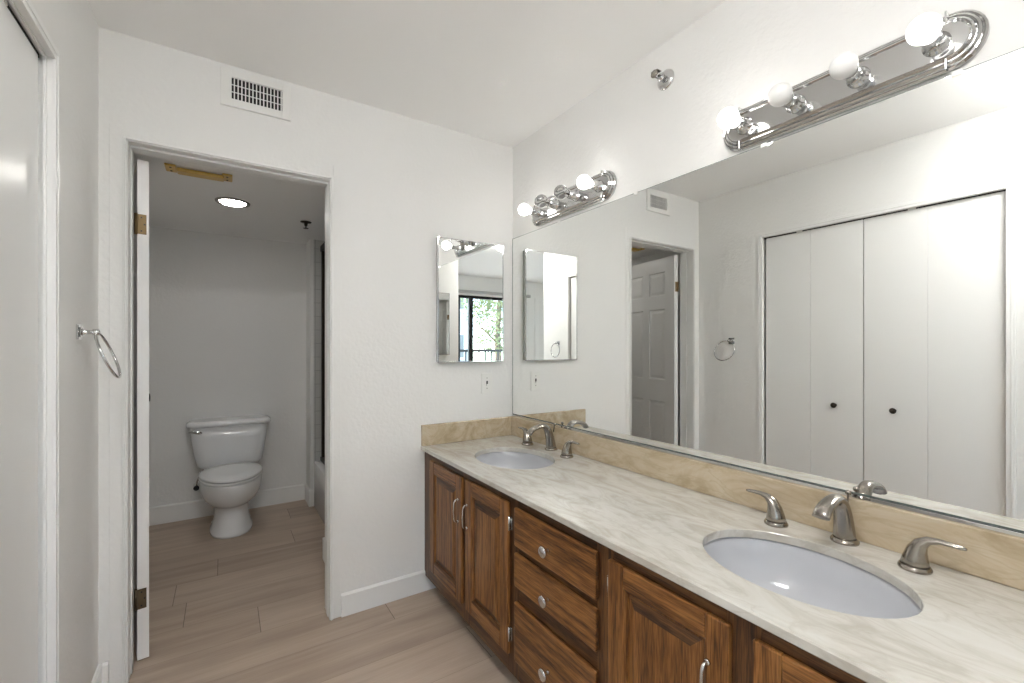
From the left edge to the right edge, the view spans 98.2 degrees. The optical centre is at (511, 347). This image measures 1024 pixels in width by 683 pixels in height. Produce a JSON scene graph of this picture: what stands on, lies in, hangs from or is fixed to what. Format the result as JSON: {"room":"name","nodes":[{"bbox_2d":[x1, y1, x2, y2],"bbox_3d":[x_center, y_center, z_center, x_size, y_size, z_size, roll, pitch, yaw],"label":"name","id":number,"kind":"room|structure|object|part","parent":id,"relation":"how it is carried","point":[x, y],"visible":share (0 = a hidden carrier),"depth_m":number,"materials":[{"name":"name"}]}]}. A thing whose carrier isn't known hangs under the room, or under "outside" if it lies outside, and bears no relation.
{"room":"bathroom","nodes":[
{"label":"bathroom","id":0,"kind":"room"},
{"bbox_2d":[30,0,98,682],"bbox_3d":[-0.975,0.047,0.701,0.100,2.440,2.138,0,0,-33],"label":"wall","id":1,"kind":"structure","parent":0,"point":[72,26],"depth_m":1.40,"materials":[{"name":"white paint"}]},
{"bbox_2d":[7,5,38,57],"bbox_3d":[-0.961,-0.781,0.683,0.036,0.012,1.186,0,0,-33],"label":"track","id":2,"kind":"object","parent":1,"relation":"attached to","point":[8,7],"visible":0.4,"depth_m":1.10,"materials":[{"name":"black metal"}]},
{"bbox_2d":[0,0,37,682],"bbox_3d":[-1.101,0.235,0.937,0.069,2.040,0.574,0,0,-33],"label":"door","id":3,"kind":"structure","parent":2,"relation":"hanging from","point":[18,58],"depth_m":1.06,"materials":[{"name":"white paint"}]},
{"bbox_2d":[7,0,59,682],"bbox_3d":[-0.960,0.224,0.683,0.105,2.083,1.248,0,0,-33],"label":"door frame","id":4,"kind":"structure","parent":1,"relation":"attached to","point":[24,11],"depth_m":1.20,"materials":[{"name":"white"}]},
{"bbox_2d":[91,663,101,682],"bbox_3d":[-0.927,1.213,0.732,0.012,0.106,2.137,0,0,-33],"label":"baseboard","id":5,"kind":"structure","parent":1,"relation":"attached to","point":[97,678],"depth_m":1.58,"materials":[{"name":"white"}]},
{"bbox_2d":[76,324,121,377],"bbox_3d":[-1.332,0.016,1.435,0.099,0.174,0.164,0,0,-33],"label":"towel ring","id":6,"kind":"object","parent":1,"relation":"attached to","point":[80,331],"visible":1,"depth_m":1.40,"materials":[{"name":"silver metal"}]},
{"bbox_3d":[-1.359,-0.047,1.395,0.011,0.048,0.048,0,0,-33],"label":"mount plate","id":7,"kind":"part","parent":6,"relation":"part of","materials":[{"name":"silver metal"}]},
{"bbox_3d":[-1.337,-0.047,1.409,0.043,0.024,0.024,0,0,-33],"label":"post","id":8,"kind":"part","parent":6,"relation":"part of","materials":[{"name":"silver metal"}]},
{"bbox_2d":[149,226,305,506],"bbox_3d":[-1.815,0.067,3.698,2.220,2.400,0.100,0,0,-33],"label":"wall","id":9,"kind":"structure","parent":0,"point":[227,313],"depth_m":3.38,"materials":[{"name":"white paint"}]},
{"bbox_2d":[193,469,203,490],"bbox_3d":[-2.304,0.964,3.264,0.072,0.169,0.094,0,0,-33],"label":"shutoff valve","id":10,"kind":"object","parent":9,"relation":"attached to","point":[196,486],"visible":0.69,"depth_m":3.24,"materials":[{"name":"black metal"}]},
{"bbox_2d":[149,484,313,525],"bbox_3d":[-2.106,1.201,3.317,1.117,0.129,0.222,0,0,-33],"label":"baseboard","id":11,"kind":"structure","parent":9,"relation":"attached to","point":[163,514],"depth_m":3.33,"materials":[{"name":"white"}]},
{"bbox_2d":[134,153,324,243],"bbox_3d":[-1.376,-0.908,2.947,2.140,0.100,1.837,0,0,-33],"label":"ceiling","id":12,"kind":"structure","parent":0,"point":[275,212],"depth_m":2.69,"materials":[{"name":"white paint"}]},
{"bbox_2d":[164,163,232,181],"bbox_3d":[-1.529,-0.847,2.173,0.270,0.022,0.096,0,0,-33],"label":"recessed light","id":13,"kind":"object","parent":12,"relation":"in","point":[169,167],"visible":1,"depth_m":2.16,"materials":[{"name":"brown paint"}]},
{"bbox_2d":[215,197,249,207],"bbox_3d":[-1.651,-0.851,2.624,0.179,0.014,0.179,0,0,-33],"label":"recessed light","id":14,"kind":"object","parent":12,"relation":"in","point":[227,201],"visible":1,"depth_m":2.60,"materials":[{"name":"white glass"}]},
{"bbox_2d":[300,221,311,228],"bbox_3d":[-1.413,-0.835,3.041,0.072,0.046,0.072,0,0,-33],"label":"sprinkler","id":15,"kind":"object","parent":12,"relation":"attached to","point":[306,223],"visible":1,"depth_m":3.03,"materials":[{"name":"brown metal"}]},
{"bbox_2d":[99,27,512,663],"bbox_3d":[-0.885,0.047,2.103,2.245,2.440,0.115,0,0,-33],"label":"wall","id":16,"kind":"structure","parent":0,"point":[407,183],"depth_m":2.17,"materials":[{"name":"white paint"}]},
{"bbox_2d":[134,159,149,660],"bbox_3d":[-1.722,0.253,2.063,0.704,2.018,0.141,0,0,43],"label":"door","id":17,"kind":"structure","parent":16,"relation":"in","point":[141,172],"depth_m":1.80,"materials":[{"name":"white paint"}]},
{"bbox_2d":[109,123,340,682],"bbox_3d":[-1.147,0.209,1.862,0.817,2.114,0.004,0,0,-33],"label":"trim","id":18,"kind":"structure","parent":16,"relation":"attached to","point":[115,131],"depth_m":1.65,"materials":[{"name":"white paint"}]},
{"bbox_2d":[122,135,333,682],"bbox_3d":[-1.173,0.237,1.907,0.749,2.057,0.129,0,0,-33],"label":"door frame","id":19,"kind":"structure","parent":16,"relation":"attached to","point":[130,145],"depth_m":1.73,"materials":[{"name":"white wood"}]},
{"bbox_2d":[220,66,290,120],"bbox_3d":[-1.089,-1.077,1.893,0.260,0.153,0.014,0,0,-33],"label":"air vent","id":20,"kind":"object","parent":16,"relation":"in","point":[240,90],"visible":1,"depth_m":1.89,"materials":[{"name":"white plastic"}]},
{"bbox_2d":[232,78,281,110],"bbox_3d":[-1.087,-1.078,1.896,0.188,0.089,0.005,0,0,-33],"label":"grille","id":21,"kind":"object","parent":20,"relation":"attached to","point":[250,92],"depth_m":1.89,"materials":[{"name":"white plastic"}]},
{"bbox_2d":[102,570,435,682],"bbox_3d":[-0.952,1.213,1.983,1.310,0.106,0.012,0,0,-33],"label":"baseboard","id":22,"kind":"structure","parent":16,"relation":"attached to","point":[361,599],"depth_m":2.18,"materials":[{"name":"white wood"}]},
{"bbox_2d":[322,537,324,562],"bbox_3d":[-0.942,1.201,2.454,0.106,0.129,0.537,0,0,-33],"label":"baseboard","id":23,"kind":"structure","parent":16,"relation":"attached to","point":[323,538],"depth_m":2.62,"materials":[{"name":"white"}]},
{"bbox_2d":[436,236,502,362],"bbox_3d":[-0.226,-0.249,2.441,0.404,0.662,0.032,0,0,-33],"label":"medicine cabinet","id":24,"kind":"object","parent":16,"relation":"attached to","point":[469,274],"visible":1,"depth_m":2.42,"materials":[{"name":"grey metal"}]},
{"bbox_2d":[481,373,491,393],"bbox_3d":[-0.140,0.204,2.508,0.070,0.115,0.015,0,0,-33],"label":"light switch","id":25,"kind":"object","parent":16,"relation":"attached to","point":[486,378],"visible":1,"depth_m":2.51,"materials":[{"name":"white plastic"}]},
{"bbox_2d":[306,239,313,489],"bbox_3d":[-1.305,0.067,3.844,0.845,2.400,0.210,0,0,-33],"label":"wall","id":26,"kind":"structure","parent":0,"point":[310,245],"depth_m":3.54,"materials":[{"name":"white paint"}]},
{"bbox_2d":[314,240,324,461],"bbox_3d":[-1.234,0.035,3.757,0.820,1.783,0.012,0,0,-33],"label":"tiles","id":27,"kind":"structure","parent":26,"relation":"attached to","point":[317,243],"depth_m":3.54,"materials":[{"name":"grey tile"}]},
{"bbox_2d":[128,500,519,682],"bbox_3d":[-1.020,1.317,0.470,4.400,0.100,6.700,0,0,-33],"label":"floor","id":28,"kind":"structure","parent":0,"point":[249,607],"depth_m":2.02,"materials":[{"name":"grey wood"}]},
{"bbox_2d":[186,415,270,538],"bbox_3d":[-1.970,0.899,3.104,0.528,0.734,0.716,0,0,-33],"label":"toilet","id":29,"kind":"object","parent":28,"relation":"on","point":[229,450],"visible":1,"depth_m":3.13,"materials":[{"name":"white ceramic"}]},
{"bbox_3d":[-2.220,0.599,3.112,0.081,0.032,0.025,0,0,-26],"label":"flush lever","id":30,"kind":"part","parent":29,"relation":"part of","materials":[{"name":"silver metal"}]},
{"bbox_3d":[-2.106,0.726,3.314,0.484,0.306,0.203,0,0,-33],"label":"tank","id":31,"kind":"part","parent":29,"relation":"part of","materials":[{"name":"white ceramic"}]},
{"bbox_3d":[-2.103,0.552,3.308,0.528,0.040,0.228,0,0,-33],"label":"tank lid","id":32,"kind":"part","parent":29,"relation":"part of","materials":[{"name":"white ceramic"}]},
{"bbox_3d":[-1.907,0.870,3.017,0.376,0.016,0.502,0,0,-33],"label":"seat","id":33,"kind":"part","parent":29,"relation":"part of","materials":[{"name":"white ceramic"}]},
{"bbox_3d":[-1.911,0.859,3.024,0.374,0.043,0.516,0,0,-33],"label":"lid","id":34,"kind":"part","parent":29,"relation":"part of","materials":[{"name":"white ceramic"}]},
{"bbox_2d":[314,460,324,524],"bbox_3d":[-0.850,1.086,3.156,0.810,0.359,1.411,0,0,-33],"label":"bathtub","id":35,"kind":"object","parent":28,"relation":"on","point":[319,467],"visible":0.09,"depth_m":3.33,"materials":[{"name":"white ceramic"}]},
{"bbox_2d":[320,242,324,464],"bbox_3d":[-1.130,0.049,2.973,0.050,1.714,1.417,0,0,-33],"label":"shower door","id":36,"kind":"structure","parent":35,"relation":"on","point":[322,247],"depth_m":3.53,"materials":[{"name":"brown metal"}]},
{"bbox_2d":[425,452,865,682],"bbox_3d":[0.375,0.900,1.493,0.589,0.731,2.277,0,0,-33],"label":"vanity cabinet","id":37,"kind":"object","parent":28,"relation":"on","point":[552,602],"visible":0.92,"depth_m":1.32,"materials":[{"name":"brown wood"}]},
{"bbox_3d":[-0.312,0.842,2.077,0.014,0.550,0.354,0,0,-33],"label":"door","id":38,"kind":"part","parent":37,"relation":"part of","materials":[{"name":"brown wood"}]},
{"bbox_3d":[-0.246,0.717,1.941,0.027,0.110,0.014,0,0,-33],"label":"handle","id":39,"kind":"part","parent":37,"relation":"part of","materials":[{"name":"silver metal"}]},
{"bbox_3d":[-0.200,0.717,1.869,0.027,0.110,0.014,0,0,-33],"label":"handle","id":40,"kind":"part","parent":37,"relation":"part of","materials":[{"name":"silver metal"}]},
{"bbox_3d":[-0.103,0.841,1.755,0.014,0.552,0.337,0,0,-33],"label":"door","id":41,"kind":"part","parent":37,"relation":"part of","materials":[{"name":"brown wood"}]},
{"bbox_3d":[0.102,1.031,1.399,0.030,0.038,0.038,0,0,-33],"label":"knob","id":42,"kind":"part","parent":37,"relation":"part of","materials":[{"name":"silver metal"}]},
{"bbox_3d":[0.102,0.801,1.399,0.030,0.038,0.038,0,0,-33],"label":"knob","id":43,"kind":"part","parent":37,"relation":"part of","materials":[{"name":"silver metal"}]},
{"bbox_3d":[0.102,0.645,1.399,0.030,0.038,0.038,0,0,-33],"label":"knob","id":44,"kind":"part","parent":37,"relation":"part of","materials":[{"name":"silver metal"}]},
{"bbox_3d":[0.125,1.007,1.404,0.014,0.210,0.413,0,0,-33],"label":"drawer","id":45,"kind":"part","parent":37,"relation":"part of","materials":[{"name":"brown wood"}]},
{"bbox_3d":[0.125,0.788,1.404,0.014,0.118,0.413,0,0,-33],"label":"drawer","id":46,"kind":"part","parent":37,"relation":"part of","materials":[{"name":"brown wood"}]},
{"bbox_3d":[0.125,0.636,1.404,0.014,0.135,0.413,0,0,-33],"label":"drawer","id":47,"kind":"part","parent":37,"relation":"part of","materials":[{"name":"brown wood"}]},
{"bbox_3d":[0.354,0.843,1.050,0.014,0.548,0.340,0,0,-33],"label":"door","id":48,"kind":"part","parent":37,"relation":"part of","materials":[{"name":"brown wood"}]},
{"bbox_3d":[0.405,0.717,0.936,0.027,0.110,0.014,0,0,-33],"label":"handle","id":49,"kind":"part","parent":37,"relation":"part of","materials":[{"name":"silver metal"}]},
{"bbox_2d":[421,416,1023,682],"bbox_3d":[0.384,0.469,1.500,0.570,0.130,2.275,0,0,-33],"label":"countertop","id":50,"kind":"structure","parent":37,"relation":"on","point":[658,510],"depth_m":1.11,"materials":[{"name":"beige stone"}]},
{"bbox_2d":[476,452,553,468],"bbox_3d":[0.008,0.609,2.063,0.372,0.149,0.486,0,0,-33],"label":"undermount sink","id":51,"kind":"object","parent":50,"relation":"in","point":[511,460],"visible":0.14,"depth_m":2.24,"materials":[{"name":"grey ceramic"}]},
{"bbox_2d":[518,423,579,458],"bbox_3d":[0.148,0.444,2.186,0.177,0.134,0.490,0,0,-33],"label":"widespread faucet","id":52,"kind":"object","parent":50,"relation":"on","point":[566,452],"visible":1,"depth_m":2.19,"materials":[{"name":"silver metal"}]},
{"bbox_3d":[0.067,0.470,2.355,0.062,0.083,0.117,0,0,-33],"label":"handle","id":53,"kind":"part","parent":52,"relation":"part of","materials":[{"name":"silver metal"}]},
{"bbox_3d":[0.148,0.444,2.185,0.177,0.134,0.064,0,0,-33],"label":"spout","id":54,"kind":"part","parent":52,"relation":"part of","materials":[{"name":"silver metal"}]},
{"bbox_3d":[0.270,0.470,2.042,0.062,0.083,0.117,0,0,-33],"label":"handle","id":55,"kind":"part","parent":52,"relation":"part of","materials":[{"name":"silver metal"}]},
{"bbox_2d":[704,537,920,618],"bbox_3d":[0.671,0.609,1.042,0.372,0.149,0.486,0,0,-33],"label":"undermount sink","id":56,"kind":"object","parent":50,"relation":"in","point":[797,573],"visible":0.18,"depth_m":1.15,"materials":[{"name":"grey ceramic"}]},
{"bbox_2d":[746,489,967,574],"bbox_3d":[0.826,0.444,1.140,0.177,0.134,0.479,0,0,-33],"label":"widespread faucet","id":57,"kind":"object","parent":50,"relation":"on","point":[914,558],"visible":1,"depth_m":1.13,"materials":[{"name":"silver metal"}]},
{"bbox_3d":[0.748,0.470,1.305,0.062,0.083,0.117,0,0,-33],"label":"handle","id":58,"kind":"part","parent":57,"relation":"part of","materials":[{"name":"silver metal"}]},
{"bbox_3d":[0.828,0.444,1.137,0.177,0.134,0.064,0,0,-33],"label":"spout","id":59,"kind":"part","parent":57,"relation":"part of","materials":[{"name":"silver metal"}]},
{"bbox_3d":[0.893,0.403,1.179,0.020,0.047,0.014,0,0,-33],"label":"lift rod","id":60,"kind":"part","parent":57,"relation":"part of","materials":[{"name":"silver metal"}]},
{"bbox_3d":[0.945,0.470,1.001,0.062,0.083,0.117,0,0,-33],"label":"handle","id":61,"kind":"part","parent":57,"relation":"part of","materials":[{"name":"silver metal"}]},
{"bbox_3d":[0.566,0.843,0.725,0.014,0.548,0.340,0,0,-33],"label":"door","id":62,"kind":"part","parent":37,"relation":"part of","materials":[{"name":"brown wood"}]},
{"bbox_2d":[88,0,725,147],"bbox_3d":[-0.477,-1.223,-0.367,4.400,0.100,4.703,0,0,-33],"label":"ceiling","id":63,"kind":"structure","parent":0,"point":[497,71],"depth_m":1.72,"materials":[{"name":"white paint"}]},
{"bbox_2d":[518,170,616,226],"bbox_3d":[0.221,-0.715,2.138,0.151,0.134,0.622,0,0,-33],"label":"vanity light","id":64,"kind":"object","parent":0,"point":[588,191],"visible":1,"depth_m":2.08,"materials":[{"name":"silver metal"}]},
{"bbox_2d":[518,204,540,216],"bbox_3d":[0.088,-0.715,2.324,0.120,0.061,0.061,0,0,-33],"label":"bulb","id":65,"kind":"object","parent":64,"relation":"attached to","point":[523,209],"depth_m":2.31,"materials":[{"name":"white glass"}]},
{"bbox_2d":[534,194,558,209],"bbox_3d":[0.168,-0.715,2.195,0.126,0.068,0.068,0,0,-33],"label":"socket","id":66,"kind":"object","parent":64,"relation":"attached to","point":[541,201],"depth_m":2.17,"materials":[{"name":"silver metal"}]},
{"bbox_2d":[554,185,579,201],"bbox_3d":[0.251,-0.715,2.067,0.126,0.068,0.068,0,0,-33],"label":"socket","id":67,"kind":"object","parent":64,"relation":"attached to","point":[561,192],"depth_m":2.06,"materials":[{"name":"silver metal"}]},
{"bbox_2d":[577,175,602,191],"bbox_3d":[0.337,-0.715,1.940,0.120,0.061,0.061,0,0,-33],"label":"bulb","id":68,"kind":"object","parent":64,"relation":"attached to","point":[584,182],"depth_m":1.93,"materials":[{"name":"white glass"}]},
{"bbox_2d":[513,0,1023,238],"bbox_3d":[1.240,0.047,0.798,0.100,2.440,4.388,0,0,-33],"label":"wall","id":69,"kind":"structure","parent":0,"point":[733,55],"depth_m":1.56,"materials":[{"name":"white paint"}]},
{"bbox_2d":[651,69,673,90],"bbox_3d":[0.562,-1.027,1.686,0.070,0.076,0.076,0,0,-33],"label":"sprinkler","id":70,"kind":"object","parent":69,"relation":"attached to","point":[665,78],"visible":1,"depth_m":1.68,"materials":[{"name":"silver metal"}]},
{"bbox_2d":[511,416,1023,590],"bbox_3d":[0.615,0.458,1.650,0.020,0.107,2.275,0,0,-33],"label":"backsplash","id":71,"kind":"structure","parent":69,"relation":"attached to","point":[997,557],"depth_m":1.26,"materials":[{"name":"beige stone"}]},
{"bbox_2d":[512,47,1023,537],"bbox_3d":[0.621,-0.117,1.650,0.010,1.042,2.269,0,0,-33],"label":"wall mirror","id":72,"kind":"object","parent":69,"relation":"attached to","point":[835,305],"visible":1,"depth_m":1.24,"materials":[{"name":"grey mirror"}]},
{"bbox_2d":[717,10,989,151],"bbox_3d":[0.829,-0.708,1.204,0.147,0.134,0.622,0,0,-33],"label":"vanity light","id":73,"kind":"object","parent":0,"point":[932,46],"visible":1,"depth_m":1.14,"materials":[{"name":"silver metal"}]},
{"bbox_2d":[717,107,751,134],"bbox_3d":[0.694,-0.708,1.389,0.120,0.061,0.061,0,0,-33],"label":"bulb","id":74,"kind":"object","parent":73,"relation":"attached to","point":[738,123],"depth_m":1.38,"materials":[{"name":"white glass"}]},
{"bbox_2d":[768,82,804,113],"bbox_3d":[0.777,-0.708,1.261,0.120,0.061,0.061,0,0,-33],"label":"bulb","id":75,"kind":"object","parent":73,"relation":"attached to","point":[789,100],"depth_m":1.25,"materials":[{"name":"white glass"}]},
{"bbox_2d":[829,51,869,88],"bbox_3d":[0.860,-0.708,1.133,0.120,0.061,0.061,0,0,-33],"label":"bulb","id":76,"kind":"object","parent":73,"relation":"attached to","point":[850,72],"depth_m":1.13,"materials":[{"name":"white glass"}]},
{"bbox_2d":[906,13,951,56],"bbox_3d":[0.943,-0.708,1.005,0.122,0.061,0.061,0,0,-33],"label":"bulb","id":77,"kind":"object","parent":73,"relation":"attached to","point":[928,35],"depth_m":1.00,"materials":[{"name":"white glass"}]}
]}

